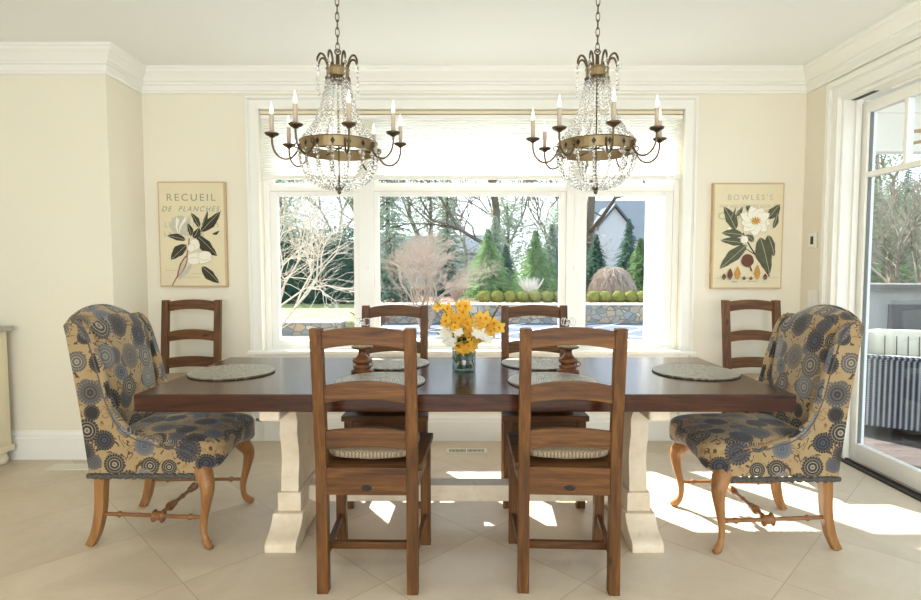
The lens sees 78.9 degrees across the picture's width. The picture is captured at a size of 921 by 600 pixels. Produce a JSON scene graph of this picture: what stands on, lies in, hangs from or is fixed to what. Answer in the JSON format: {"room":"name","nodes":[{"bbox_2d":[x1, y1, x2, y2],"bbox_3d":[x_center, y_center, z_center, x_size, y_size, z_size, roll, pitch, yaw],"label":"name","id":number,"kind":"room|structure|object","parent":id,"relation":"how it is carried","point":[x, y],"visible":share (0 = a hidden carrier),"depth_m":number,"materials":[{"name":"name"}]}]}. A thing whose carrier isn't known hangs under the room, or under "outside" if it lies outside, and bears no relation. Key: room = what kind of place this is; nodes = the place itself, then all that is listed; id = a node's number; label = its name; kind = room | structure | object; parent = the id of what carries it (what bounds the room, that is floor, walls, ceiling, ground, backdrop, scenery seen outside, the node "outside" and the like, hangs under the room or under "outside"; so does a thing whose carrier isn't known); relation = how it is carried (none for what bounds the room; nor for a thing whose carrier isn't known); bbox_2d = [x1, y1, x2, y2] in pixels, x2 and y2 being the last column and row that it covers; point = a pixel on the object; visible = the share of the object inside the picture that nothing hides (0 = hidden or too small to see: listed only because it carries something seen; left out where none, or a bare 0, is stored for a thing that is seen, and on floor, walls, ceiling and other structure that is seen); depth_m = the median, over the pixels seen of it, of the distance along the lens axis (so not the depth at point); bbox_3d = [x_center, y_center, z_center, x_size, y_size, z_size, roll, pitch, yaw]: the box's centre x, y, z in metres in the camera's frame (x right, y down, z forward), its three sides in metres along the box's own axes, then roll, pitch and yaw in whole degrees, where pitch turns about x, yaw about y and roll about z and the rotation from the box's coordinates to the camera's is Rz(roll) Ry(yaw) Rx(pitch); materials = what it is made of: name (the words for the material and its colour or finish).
{"room":"dining room","nodes":[
{"label":"dining room","id":0,"kind":"room"},
{"bbox_2d":[0,74,148,429],"bbox_3d":[-3.185,-0.107,0.560,1.530,2.850,7.530,0,3,0],"label":"wall","id":1,"kind":"structure","parent":0,"point":[73,223],"depth_m":3.89,"materials":[{"name":"beige paint"}]},
{"bbox_2d":[7,430,86,459],"bbox_3d":[-3.074,1.213,0.635,1.352,0.205,7.530,0,3,0],"label":"baseboard","id":2,"kind":"structure","parent":1,"relation":"attached to","point":[29,444],"depth_m":3.94,"materials":[{"name":"beige paint"}]},
{"bbox_2d":[0,0,920,93],"bbox_3d":[-0.560,-1.439,0.484,6.380,0.182,7.530,0,3,0],"label":"trim","id":3,"kind":"structure","parent":1,"relation":"attached to","point":[902,26],"depth_m":4.17,"materials":[{"name":"beige paint"}]},
{"bbox_2d":[282,335,308,339],"bbox_3d":[-4.600,1.110,10.811,3.200,0.090,12.340,0,3,0],"label":"path","id":4,"kind":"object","parent":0,"point":[284,337],"depth_m":13.56,"materials":[{"name":"white concrete"}]},
{"bbox_2d":[279,180,385,327],"bbox_3d":[-3.447,-0.855,11.219,4.166,4.004,5.133,0,3,0],"label":"bare tree","id":5,"kind":"object","parent":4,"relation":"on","point":[321,237],"visible":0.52,"depth_m":11.11,"materials":[{"name":"beige plant"}]},
{"bbox_2d":[281,286,412,327],"bbox_3d":[-21.350,-0.555,37.229,37.300,0.400,45.600,0,3,0],"label":"lawn","id":6,"kind":"structure","parent":0,"point":[286,308],"depth_m":17.66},
{"bbox_2d":[275,180,303,236],"bbox_3d":[-8.706,-3.824,26.980,4.608,7.737,4.978,-2,4,-32],"label":"conifer","id":7,"kind":"object","parent":6,"relation":"on","point":[278,181],"visible":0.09,"depth_m":26.73,"materials":[{"name":"green plant"}]},
{"bbox_2d":[275,180,325,230],"bbox_3d":[-9.491,-5.202,29.223,8.175,9.801,6.581,0,3,0],"label":"leafy tree","id":8,"kind":"object","parent":6,"relation":"on","point":[292,222],"visible":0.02,"depth_m":28.86,"materials":[{"name":"green plant"}]},
{"bbox_2d":[283,180,345,233],"bbox_3d":[-10.333,-5.599,32.691,7.860,10.218,7.117,-1,4,-23],"label":"bare tree","id":9,"kind":"object","parent":6,"relation":"on","point":[288,180],"visible":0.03,"depth_m":32.95,"materials":[{"name":"grey plant"}]},
{"bbox_2d":[280,225,353,303],"bbox_3d":[-10.056,-1.343,21.942,13.132,3.161,1.709,0,3,0],"label":"hedge","id":10,"kind":"object","parent":6,"relation":"on","point":[349,263],"visible":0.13,"depth_m":21.38,"materials":[{"name":"green plant"}]},
{"bbox_2d":[289,180,353,236],"bbox_3d":[-8.582,-5.980,34.284,9.287,10.598,7.923,-1,3,-14],"label":"bare tree","id":11,"kind":"object","parent":6,"relation":"on","point":[291,180],"visible":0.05,"depth_m":34.11,"materials":[{"name":"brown plant"}]},
{"bbox_2d":[323,180,428,250],"bbox_3d":[-5.961,-5.941,33.714,9.416,10.766,8.292,-2,4,-30],"label":"bare tree","id":12,"kind":"object","parent":6,"relation":"on","point":[350,202],"visible":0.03,"depth_m":32.43,"materials":[{"name":"grey plant"}]},
{"bbox_2d":[317,180,447,278],"bbox_3d":[-4.326,-4.858,29.084,6.457,8.930,7.350,-2,4,-32],"label":"leafy tree","id":13,"kind":"object","parent":6,"relation":"on","point":[348,198],"visible":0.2,"depth_m":28.39,"materials":[{"name":"green plant"}]},
{"bbox_2d":[0,0,911,64],"bbox_3d":[-0.450,-1.636,0.583,6.600,0.200,7.750,0,3,0],"label":"ceiling","id":14,"kind":"structure","parent":0,"point":[153,32],"depth_m":3.51,"materials":[{"name":"white paint"}]},
{"bbox_2d":[264,0,406,194],"bbox_3d":[-0.628,-1.106,2.872,0.676,1.120,0.676,0,3,2],"label":"chandelier","id":15,"kind":"object","parent":14,"relation":"hanging from","point":[339,73],"visible":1,"depth_m":2.81,"materials":[{"name":"beige metal"}]},
{"bbox_2d":[526,0,666,194],"bbox_3d":[0.700,-1.106,2.872,0.676,1.120,0.676,1,4,22],"label":"chandelier","id":16,"kind":"object","parent":14,"relation":"hanging from","point":[597,77],"visible":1,"depth_m":2.82,"materials":[{"name":"brown metal"}]},
{"bbox_2d":[0,441,920,599],"bbox_3d":[-0.475,1.369,0.754,6.550,0.120,7.750,0,3,0],"label":"floor","id":17,"kind":"structure","parent":0,"point":[46,516],"depth_m":2.72,"materials":[{"name":"beige tile"}]},
{"bbox_2d":[0,326,14,464],"bbox_3d":[-3.404,0.708,2.923,0.652,0.952,1.955,0,3,0],"label":"sideboard","id":18,"kind":"object","parent":17,"relation":"on","point":[6,445],"visible":1,"depth_m":3.82,"materials":[{"name":"beige paint"}]},
{"bbox_2d":[45,464,87,469],"bbox_3d":[-2.620,1.132,3.801,0.320,0.006,0.110,0,3,0],"label":"floor vent","id":19,"kind":"object","parent":17,"relation":"in","point":[56,466],"visible":0.76,"depth_m":3.78,"materials":[{"name":"white metal"}]},
{"bbox_2d":[63,304,254,549],"bbox_3d":[-1.513,0.606,2.924,0.742,1.172,0.591,0,3,0],"label":"armchair","id":20,"kind":"object","parent":17,"relation":"on","point":[115,356],"visible":0.95,"depth_m":2.70,"materials":[{"name":"fabric"}]},
{"bbox_2d":[161,299,221,373],"bbox_3d":[-1.977,0.567,3.956,0.480,1.116,0.558,0,3,-6],"label":"chair","id":21,"kind":"object","parent":17,"relation":"on","point":[167,306],"visible":0.48,"depth_m":4.15,"materials":[{"name":"brown wood"}]},
{"bbox_2d":[309,327,432,594],"bbox_3d":[-0.380,0.650,2.501,0.480,1.116,0.558,0,3,1],"label":"chair","id":22,"kind":"object","parent":17,"relation":"on","point":[341,477],"visible":0.99,"depth_m":2.28,"materials":[{"name":"brown wood"}]},
{"bbox_2d":[329,427,419,458],"bbox_3d":[-0.380,0.639,2.528,0.384,0.064,0.372,0,3,1],"label":"seat cushion","id":23,"kind":"object","parent":22,"relation":"on","point":[347,452],"visible":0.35,"depth_m":2.35,"materials":[{"name":"beige fabric"}]},
{"bbox_2d":[341,305,428,508],"bbox_3d":[-0.418,0.602,3.357,0.480,1.116,0.558,0,3,0],"label":"chair","id":24,"kind":"object","parent":17,"relation":"on","point":[350,419],"visible":0.34,"depth_m":3.54,"materials":[{"name":"brown wood"}]},
{"bbox_2d":[134,357,795,552],"bbox_3d":[0.020,0.782,2.972,2.890,0.800,1.025,0,3,0],"label":"dining table","id":25,"kind":"object","parent":17,"relation":"on","point":[284,395],"visible":0.77,"depth_m":2.72,"materials":[{"name":"brown wood"}]},
{"bbox_2d":[187,364,275,380],"bbox_3d":[-1.200,0.378,2.946,0.434,0.009,0.434,0,3,0],"label":"placemat","id":26,"kind":"object","parent":25,"relation":"on","point":[234,371],"visible":1,"depth_m":2.91,"materials":[{"name":"grey fabric"}]},
{"bbox_2d":[351,317,373,373],"bbox_3d":[-0.517,0.238,2.948,0.120,0.289,0.120,0,3,0],"label":"candle holder","id":27,"kind":"object","parent":25,"relation":"on","point":[362,361],"visible":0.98,"depth_m":2.92,"materials":[{"name":"brown wood"}]},
{"bbox_2d":[335,372,425,386],"bbox_3d":[-0.385,0.392,2.707,0.434,0.009,0.434,1,3,10],"label":"placemat","id":28,"kind":"object","parent":25,"relation":"on","point":[393,377],"visible":0.52,"depth_m":2.77,"materials":[{"name":"grey fabric"}]},
{"bbox_2d":[353,356,429,370],"bbox_3d":[-0.395,0.362,3.216,0.434,0.009,0.434,1,3,20],"label":"placemat","id":29,"kind":"object","parent":25,"relation":"on","point":[391,363],"visible":0.64,"depth_m":3.18,"materials":[{"name":"grey fabric"}]},
{"bbox_2d":[452,346,475,373],"bbox_3d":[0.018,0.302,2.952,0.128,0.160,0.128,0,3,0],"label":"glass vase","id":30,"kind":"object","parent":25,"relation":"on","point":[453,351],"visible":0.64,"depth_m":2.94,"materials":[{"name":"glass"}]},
{"bbox_2d":[432,300,505,369],"bbox_3d":[0.044,0.179,2.949,0.342,0.368,0.212,-2,4,-27],"label":"flower arrangement","id":31,"kind":"object","parent":30,"relation":"in","point":[459,331],"visible":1,"depth_m":2.92,"materials":[{"name":"yellow plant"}]},
{"bbox_2d":[501,356,575,370],"bbox_3d":[0.450,0.362,3.216,0.434,0.009,0.434,-1,3,-20],"label":"placemat","id":32,"kind":"object","parent":25,"relation":"on","point":[539,363],"visible":0.56,"depth_m":3.18,"materials":[{"name":"grey fabric"}]},
{"bbox_2d":[508,372,598,386],"bbox_3d":[0.445,0.392,2.707,0.434,0.009,0.434,-2,4,-30],"label":"placemat","id":33,"kind":"object","parent":25,"relation":"on","point":[536,377],"visible":0.58,"depth_m":2.75,"materials":[{"name":"grey fabric"}]},
{"bbox_2d":[556,317,580,373],"bbox_3d":[0.567,0.238,2.948,0.120,0.289,0.120,-1,3,-17],"label":"candle holder","id":34,"kind":"object","parent":25,"relation":"on","point":[568,361],"visible":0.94,"depth_m":2.92,"materials":[{"name":"brown wood"}]},
{"bbox_2d":[652,364,740,380],"bbox_3d":[1.235,0.378,2.946,0.434,0.009,0.434,-3,4,-40],"label":"placemat","id":35,"kind":"object","parent":25,"relation":"on","point":[682,371],"visible":1,"depth_m":2.91,"materials":[{"name":"grey fabric"}]},
{"bbox_2d":[446,448,486,452],"bbox_3d":[0.045,1.113,4.135,0.300,0.006,0.100,0,3,0],"label":"floor vent","id":36,"kind":"object","parent":17,"relation":"in","point":[448,450],"visible":1,"depth_m":4.13,"materials":[{"name":"white metal"}]},
{"bbox_2d":[501,305,588,508],"bbox_3d":[0.470,0.602,3.357,0.480,1.116,0.558,0,3,0],"label":"chair","id":37,"kind":"object","parent":17,"relation":"on","point":[509,420],"visible":0.38,"depth_m":3.16,"materials":[{"name":"brown wood"}]},
{"bbox_2d":[507,327,627,595],"bbox_3d":[0.457,0.650,2.501,0.480,1.116,0.558,0,3,3],"label":"chair","id":38,"kind":"object","parent":17,"relation":"on","point":[600,477],"visible":1,"depth_m":2.28,"materials":[{"name":"brown wood"}]},
{"bbox_2d":[530,427,608,458],"bbox_3d":[0.457,0.639,2.528,0.384,0.064,0.372,0,3,3],"label":"seat cushion","id":39,"kind":"object","parent":38,"relation":"on","point":[548,452],"visible":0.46,"depth_m":2.35,"materials":[{"name":"beige fabric"}]},
{"bbox_2d":[721,300,780,412],"bbox_3d":[2.145,0.570,3.916,0.480,1.116,0.558,0,3,0],"label":"chair","id":40,"kind":"object","parent":17,"relation":"on","point":[727,306],"visible":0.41,"depth_m":4.11,"materials":[{"name":"brown wood"}]},
{"bbox_2d":[669,304,864,553],"bbox_3d":[1.517,0.609,2.884,0.742,1.172,0.591,0,3,0],"label":"armchair","id":41,"kind":"object","parent":17,"relation":"on","point":[812,353],"visible":0.97,"depth_m":2.66,"materials":[{"name":"fabric"}]},
{"bbox_2d":[141,94,806,413],"bbox_3d":[0.105,-0.328,4.428,5.450,2.850,0.220,0,3,0],"label":"wall","id":42,"kind":"structure","parent":0,"point":[743,138],"depth_m":4.28,"materials":[{"name":"beige paint"}]},
{"bbox_2d":[157,182,228,286],"bbox_3d":[-2.045,-0.500,4.284,0.512,0.800,0.048,0,3,0],"label":"print","id":43,"kind":"object","parent":42,"relation":"attached to","point":[192,216],"visible":1,"depth_m":4.27,"materials":[{"name":"beige paper"}]},
{"bbox_2d":[248,414,677,440],"bbox_3d":[0.105,0.999,4.383,5.050,0.205,0.022,0,3,0],"label":"baseboard","id":44,"kind":"structure","parent":42,"relation":"attached to","point":[444,427],"depth_m":4.37,"materials":[{"name":"beige paint"}]},
{"bbox_2d":[263,180,679,348],"bbox_3d":[0.085,-0.527,4.410,3.230,1.850,0.135,0,3,0],"label":"window","id":45,"kind":"structure","parent":42,"relation":"in","point":[366,200],"depth_m":4.37,"materials":[{"name":"white paint"}]},
{"bbox_2d":[643,180,664,339],"bbox_3d":[3.010,-0.559,8.732,0.260,3.420,0.260,0,3,0],"label":"trim","id":46,"kind":"structure","parent":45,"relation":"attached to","point":[653,205],"depth_m":8.64,"materials":[{"name":"white paint"}]},
{"bbox_2d":[247,349,695,356],"bbox_3d":[0.085,0.595,4.381,3.450,0.412,0.140,0,3,0],"label":"trim","id":47,"kind":"structure","parent":42,"relation":"attached to","point":[267,352],"depth_m":4.30,"materials":[{"name":"beige paint"}]},
{"bbox_2d":[260,111,682,179],"bbox_3d":[0.085,-1.185,4.294,3.222,0.516,0.046,0,3,0],"label":"window shade","id":48,"kind":"object","parent":42,"relation":"attached to","point":[441,145],"visible":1,"depth_m":4.29,"materials":[{"name":"white fabric"}]},
{"bbox_2d":[245,96,698,440],"bbox_3d":[0.085,-0.220,4.309,3.426,2.648,0.036,0,3,0],"label":"trim","id":49,"kind":"structure","parent":42,"relation":"attached to","point":[253,104],"depth_m":4.25,"materials":[{"name":"beige paint"}]},
{"bbox_2d":[709,183,784,288],"bbox_3d":[2.190,-0.488,4.283,0.540,0.805,0.051,0,3,0],"label":"print","id":50,"kind":"object","parent":42,"relation":"attached to","point":[746,230],"visible":1,"depth_m":4.27},
{"bbox_2d":[381,323,642,339],"bbox_3d":[4.750,1.105,10.811,15.500,0.100,12.340,0,3,0],"label":"patio","id":51,"kind":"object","parent":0,"point":[635,330],"visible":0.1,"depth_m":15.74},
{"bbox_2d":[380,229,500,328],"bbox_3d":[-0.672,-0.505,15.673,3.288,2.836,3.417,-2,4,-30],"label":"bare tree","id":52,"kind":"object","parent":51,"relation":"on","point":[419,259],"visible":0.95,"depth_m":15.15,"materials":[{"name":"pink plant"}]},
{"bbox_2d":[868,283,920,329],"bbox_3d":[11.586,0.246,13.484,4.200,1.270,1.500,0,3,9],"label":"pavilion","id":53,"kind":"object","parent":51,"relation":"on","point":[891,305],"visible":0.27,"depth_m":13.06,"materials":[{"name":"white paint"}]},
{"bbox_2d":[870,172,920,282],"bbox_3d":[12.619,-1.388,15.283,4.768,4.422,5.000,1,4,24],"label":"bare tree","id":54,"kind":"object","parent":51,"relation":"on","point":[890,275],"visible":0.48,"depth_m":15.44,"materials":[{"name":"grey plant"}]},
{"bbox_2d":[386,286,637,302],"bbox_3d":[13.700,-0.747,38.670,32.600,0.620,42.700,0,3,0],"label":"terrace","id":55,"kind":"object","parent":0,"point":[420,293],"depth_m":19.85,"materials":[{"name":"beige stone"}]},
{"bbox_2d":[380,244,417,302],"bbox_3d":[-2.453,-0.868,19.467,2.095,2.185,2.318,-3,4,-40],"label":"conifer","id":56,"kind":"object","parent":55,"relation":"on","point":[386,294],"visible":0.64,"depth_m":19.22,"materials":[{"name":"green plant"}]},
{"bbox_2d":[379,180,421,288],"bbox_3d":[-4.149,-4.809,30.833,5.294,8.625,4.429,1,3,13],"label":"conifer","id":57,"kind":"object","parent":55,"relation":"on","point":[394,243],"visible":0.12,"depth_m":30.66,"materials":[{"name":"green plant"}]},
{"bbox_2d":[340,180,483,284],"bbox_3d":[-2.667,-5.344,34.161,8.879,9.336,6.451,-2,4,-29],"label":"bare tree","id":58,"kind":"object","parent":55,"relation":"on","point":[408,205],"visible":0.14,"depth_m":33.73,"materials":[{"name":"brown plant"}]},
{"bbox_2d":[391,180,475,283],"bbox_3d":[-1.725,-4.856,34.757,5.450,8.277,6.058,-3,4,-43],"label":"leafy tree","id":59,"kind":"object","parent":55,"relation":"on","point":[431,227],"visible":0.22,"depth_m":34.12,"materials":[{"name":"green plant"}]},
{"bbox_2d":[380,180,499,243],"bbox_3d":[0.529,-9.085,30.691,12.582,16.998,12.628,0,3,0],"label":"bare tree","id":60,"kind":"object","parent":55,"relation":"on","point":[495,201],"visible":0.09,"depth_m":28.46,"materials":[{"name":"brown plant"}]},
{"bbox_2d":[417,180,471,287],"bbox_3d":[-0.718,-3.800,29.820,3.472,6.594,3.043,-2,4,-30],"label":"conifer","id":61,"kind":"object","parent":55,"relation":"on","point":[447,231],"visible":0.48,"depth_m":29.73,"materials":[{"name":"green plant"}]},
{"bbox_2d":[422,258,468,296],"bbox_3d":[-0.517,-0.938,23.529,2.621,1.918,2.404,-2,4,-32],"label":"conifer","id":62,"kind":"object","parent":55,"relation":"on","point":[450,273],"visible":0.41,"depth_m":23.27,"materials":[{"name":"green plant"}]},
{"bbox_2d":[441,280,469,301],"bbox_3d":[-0.148,-0.269,18.339,0.916,0.751,0.883,-2,4,-36],"label":"shrub","id":63,"kind":"object","parent":55,"relation":"on","point":[454,291],"visible":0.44,"depth_m":18.24,"materials":[{"name":"brown plant"}]},
{"bbox_2d":[409,180,514,281],"bbox_3d":[0.237,-5.325,38.427,7.628,8.795,6.515,0,3,0],"label":"bare tree","id":64,"kind":"object","parent":55,"relation":"on","point":[471,198],"visible":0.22,"depth_m":37.87,"materials":[{"name":"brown plant"}]},
{"bbox_2d":[449,235,483,273],"bbox_3d":[0.700,-3.516,48.378,4.200,4.200,5.600,0,3,0],"label":"house","id":65,"kind":"object","parent":55,"relation":"on","point":[473,244],"visible":0.08,"depth_m":46.45,"materials":[{"name":"white paint"}]},
{"bbox_2d":[408,180,551,262],"bbox_3d":[1.879,-5.649,36.067,10.716,9.722,7.133,1,3,13],"label":"bare tree","id":66,"kind":"object","parent":55,"relation":"on","point":[500,181],"visible":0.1,"depth_m":35.84,"materials":[{"name":"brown plant"}]},
{"bbox_2d":[477,290,491,302],"bbox_3d":[0.770,-0.095,17.777,0.499,0.510,0.491,0,3,0],"label":"boxwood ball","id":67,"kind":"object","parent":55,"relation":"on","point":[483,296],"visible":0.93,"depth_m":17.63,"materials":[{"name":"green plant"}]},
{"bbox_2d":[459,228,516,300],"bbox_3d":[1.066,-1.228,20.493,2.800,2.769,2.599,-3,4,-41],"label":"conifer","id":68,"kind":"object","parent":55,"relation":"on","point":[494,283],"visible":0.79,"depth_m":20.27,"materials":[{"name":"green plant"}]},
{"bbox_2d":[469,216,519,282],"bbox_3d":[1.516,-2.097,26.987,3.413,3.912,3.407,0,3,-3],"label":"conifer","id":69,"kind":"object","parent":55,"relation":"on","point":[495,231],"visible":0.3,"depth_m":26.79,"materials":[{"name":"green plant"}]},
{"bbox_2d":[491,290,504,302],"bbox_3d":[1.186,-0.095,17.779,0.499,0.510,0.491,-1,3,-12],"label":"boxwood ball","id":70,"kind":"object","parent":55,"relation":"on","point":[497,296],"visible":0.91,"depth_m":17.63,"materials":[{"name":"green plant"}]},
{"bbox_2d":[464,197,542,274],"bbox_3d":[2.629,-3.553,31.480,4.598,6.051,4.865,-2,4,-25],"label":"leafy tree","id":71,"kind":"object","parent":55,"relation":"on","point":[507,219],"visible":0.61,"depth_m":31.00,"materials":[{"name":"green plant"}]},
{"bbox_2d":[497,245,522,290],"bbox_3d":[1.912,-1.132,22.852,1.709,2.214,1.935,-3,4,-38],"label":"conifer","id":72,"kind":"object","parent":55,"relation":"on","point":[508,260],"visible":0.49,"depth_m":22.72,"materials":[{"name":"green plant"}]},
{"bbox_2d":[503,290,516,302],"bbox_3d":[1.579,-0.094,17.768,0.491,0.510,0.499,-3,4,-41],"label":"boxwood ball","id":73,"kind":"object","parent":55,"relation":"on","point":[510,296],"visible":0.95,"depth_m":17.63,"materials":[{"name":"green plant"}]},
{"bbox_2d":[516,290,529,302],"bbox_3d":[1.977,-0.094,17.764,0.491,0.510,0.499,2,4,30],"label":"boxwood ball","id":74,"kind":"object","parent":55,"relation":"on","point":[522,296],"visible":0.93,"depth_m":17.63,"materials":[{"name":"green plant"}]},
{"bbox_2d":[503,230,557,301],"bbox_3d":[2.781,-1.181,20.352,2.952,2.730,2.715,-2,4,-30],"label":"conifer","id":75,"kind":"object","parent":55,"relation":"on","point":[536,267],"visible":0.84,"depth_m":20.06,"materials":[{"name":"green plant"}]},
{"bbox_2d":[518,277,543,294],"bbox_3d":[2.372,-0.348,18.816,0.903,0.854,0.951,0,3,0],"label":"shrub","id":76,"kind":"object","parent":55,"relation":"on","point":[531,286],"visible":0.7,"depth_m":18.68,"materials":[{"name":"plant"}]},
{"bbox_2d":[541,289,554,302],"bbox_3d":[2.748,-0.095,17.779,0.491,0.510,0.499,-3,4,-40],"label":"boxwood ball","id":77,"kind":"object","parent":55,"relation":"on","point":[547,296],"visible":0.91,"depth_m":17.63,"materials":[{"name":"green plant"}]},
{"bbox_2d":[542,224,558,273],"bbox_3d":[4.363,-1.944,26.987,2.912,3.458,2.878,0,3,0],"label":"conifer","id":78,"kind":"object","parent":55,"relation":"on","point":[552,238],"visible":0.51,"depth_m":26.76,"materials":[{"name":"green plant"}]},
{"bbox_2d":[506,180,616,266],"bbox_3d":[5.528,-5.018,33.691,6.827,8.744,7.103,2,4,28],"label":"bare tree","id":79,"kind":"object","parent":55,"relation":"on","point":[530,181],"visible":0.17,"depth_m":34.92,"materials":[{"name":"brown plant"}]},
{"bbox_2d":[523,201,606,266],"bbox_3d":[5.373,-3.020,29.234,4.189,5.242,3.751,0,3,7],"label":"leafy tree","id":80,"kind":"object","parent":55,"relation":"on","point":[556,214],"visible":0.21,"depth_m":29.08,"materials":[{"name":"green plant"}]},
{"bbox_2d":[586,290,600,302],"bbox_3d":[4.233,-0.094,17.772,0.499,0.510,0.491,2,4,27],"label":"boxwood ball","id":81,"kind":"object","parent":55,"relation":"on","point":[593,296],"visible":0.97,"depth_m":17.64,"materials":[{"name":"green plant"}]},
{"bbox_2d":[586,234,613,292],"bbox_3d":[5.717,-1.423,23.529,2.010,2.701,2.225,1,3,17],"label":"conifer","id":82,"kind":"object","parent":55,"relation":"on","point":[595,262],"visible":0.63,"depth_m":23.42,"materials":[{"name":"green plant"}]},
{"bbox_2d":[561,180,645,264],"bbox_3d":[9.132,-10.790,28.574,13.016,20.689,15.744,-2,4,-30],"label":"bare tree","id":83,"kind":"object","parent":55,"relation":"on","point":[590,200],"visible":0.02,"depth_m":29.17,"materials":[{"name":"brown plant"}]},
{"bbox_2d":[587,267,636,301],"bbox_3d":[5.197,-0.542,19.197,1.696,1.212,1.690,1,3,10],"label":"shrub","id":84,"kind":"object","parent":55,"relation":"on","point":[615,275],"visible":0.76,"depth_m":18.80,"materials":[{"name":"brown plant"}]},
{"bbox_2d":[611,289,625,302],"bbox_3d":[5.033,-0.095,17.778,0.499,0.510,0.491,0,3,-7],"label":"boxwood ball","id":85,"kind":"object","parent":55,"relation":"on","point":[618,296],"visible":0.92,"depth_m":17.64,"materials":[{"name":"green plant"}]},
{"bbox_2d":[593,201,644,280],"bbox_3d":[14.600,-4.433,43.393,10.600,6.600,9.450,0,3,0],"label":"house","id":86,"kind":"object","parent":55,"relation":"on","point":[613,225],"visible":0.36,"depth_m":38.99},
{"bbox_2d":[611,218,637,289],"bbox_3d":[7.412,-1.868,24.604,2.057,3.414,2.281,3,4,41],"label":"conifer","id":87,"kind":"object","parent":55,"relation":"on","point":[628,248],"visible":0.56,"depth_m":24.40,"materials":[{"name":"green plant"}]},
{"bbox_2d":[620,238,644,292],"bbox_3d":[6.913,-1.114,21.156,2.164,2.468,2.234,-2,4,-35],"label":"conifer","id":88,"kind":"object","parent":55,"relation":"on","point":[637,273],"visible":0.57,"depth_m":20.99,"materials":[{"name":"green plant"}]},
{"bbox_2d":[870,183,915,282],"bbox_3d":[15.070,-2.008,20.424,3.626,4.543,3.924,3,4,41],"label":"conifer","id":89,"kind":"object","parent":55,"relation":"on","point":[876,267],"visible":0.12,"depth_m":20.01,"materials":[{"name":"green plant"}]},
{"bbox_2d":[874,154,920,194],"bbox_3d":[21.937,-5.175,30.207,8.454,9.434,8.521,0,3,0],"label":"leafy tree","id":90,"kind":"object","parent":55,"relation":"on","point":[889,159],"visible":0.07,"depth_m":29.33,"materials":[{"name":"green plant"}]},
{"bbox_2d":[876,179,920,282],"bbox_3d":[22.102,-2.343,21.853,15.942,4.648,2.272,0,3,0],"label":"bare tree","id":91,"kind":"object","parent":55,"relation":"on","point":[910,264],"visible":0.14,"depth_m":21.06,"materials":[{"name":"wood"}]},
{"bbox_2d":[800,37,920,310],"bbox_3d":[2.740,-0.107,0.560,0.220,2.850,7.530,0,3,0],"label":"wall","id":92,"kind":"structure","parent":0,"point":[816,99],"depth_m":4.17,"materials":[{"name":"beige paint"}]},
{"bbox_2d":[807,291,817,306],"bbox_3d":[2.625,-0.008,4.176,0.010,0.120,0.116,0,3,0],"label":"light switch","id":93,"kind":"object","parent":92,"relation":"attached to","point":[812,295],"visible":0.9,"depth_m":4.17,"materials":[{"name":"beige paint"}]},
{"bbox_2d":[808,232,817,247],"bbox_3d":[2.621,-0.446,4.166,0.018,0.115,0.090,0,3,0],"label":"thermostat","id":94,"kind":"object","parent":92,"relation":"attached to","point":[813,236],"visible":1,"depth_m":4.15,"materials":[{"name":"beige paint"}]},
{"bbox_2d":[819,38,920,304],"bbox_3d":[2.613,-0.010,0.615,0.038,2.650,6.890,0,3,0],"label":"trim","id":95,"kind":"structure","parent":92,"relation":"attached to","point":[908,56],"depth_m":3.91,"materials":[{"name":"beige paint"}]},
{"bbox_2d":[835,63,920,501],"bbox_3d":[2.745,0.055,0.619,0.229,2.520,6.630,0,3,0],"label":"door","id":96,"kind":"structure","parent":92,"relation":"in","point":[858,173],"depth_m":3.85,"materials":[{"name":"beige paint"}]},
{"bbox_2d":[864,425,920,468],"bbox_3d":[7.180,1.360,3.013,8.640,0.240,11.860,0,3,0],"label":"floor","id":97,"kind":"structure","parent":0,"point":[903,445],"depth_m":4.53,"materials":[{"name":"brown stone"}]},
{"bbox_2d":[864,353,920,431],"bbox_3d":[4.201,0.682,5.248,0.970,0.860,1.830,2,4,33],"label":"wicker sofa","id":98,"kind":"object","parent":97,"relation":"on","point":[893,382],"visible":0.44,"depth_m":4.59,"materials":[{"name":"black plastic"}]},
{"bbox_2d":[867,329,920,356],"bbox_3d":[3.719,0.450,4.750,0.480,0.400,0.157,1,3,20],"label":"cushion","id":99,"kind":"object","parent":98,"relation":"on","point":[899,342],"visible":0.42,"depth_m":4.72,"materials":[{"name":"fabric"}]},
{"bbox_2d":[903,95,920,101],"bbox_3d":[7.180,-2.946,6.422,8.640,0.150,4.560,0,3,0],"label":"ceiling","id":100,"kind":"structure","parent":0,"point":[918,98],"depth_m":8.32,"materials":[{"name":"white paint"}]},
{"bbox_2d":[876,102,920,153],"bbox_3d":[7.200,-2.630,8.604,8.600,0.730,0.240,0,3,0],"label":"wall","id":101,"kind":"structure","parent":100,"relation":"attached to","point":[890,120],"depth_m":8.52,"materials":[{"name":"beige paint"}]},
{"bbox_3d":[0.000,-0.691,47.318,120.000,0.480,85.440,0,3,0],"label":"lawn","id":102,"kind":"structure","parent":0,"visible":0},
{"bbox_2d":[281,320,345,334],"bbox_3d":[-7.500,0.737,14.265,9.060,0.440,0.480,0,3,0],"label":"wall","id":103,"kind":"structure","parent":102,"relation":"on","point":[298,327],"depth_m":14.06,"materials":[{"name":"stone"}]},
{"bbox_2d":[381,303,643,322],"bbox_3d":[4.700,0.447,17.153,14.660,0.690,0.480,0,3,0],"label":"wall","id":104,"kind":"structure","parent":102,"relation":"on","point":[594,312],"depth_m":16.95,"materials":[{"name":"stone"}]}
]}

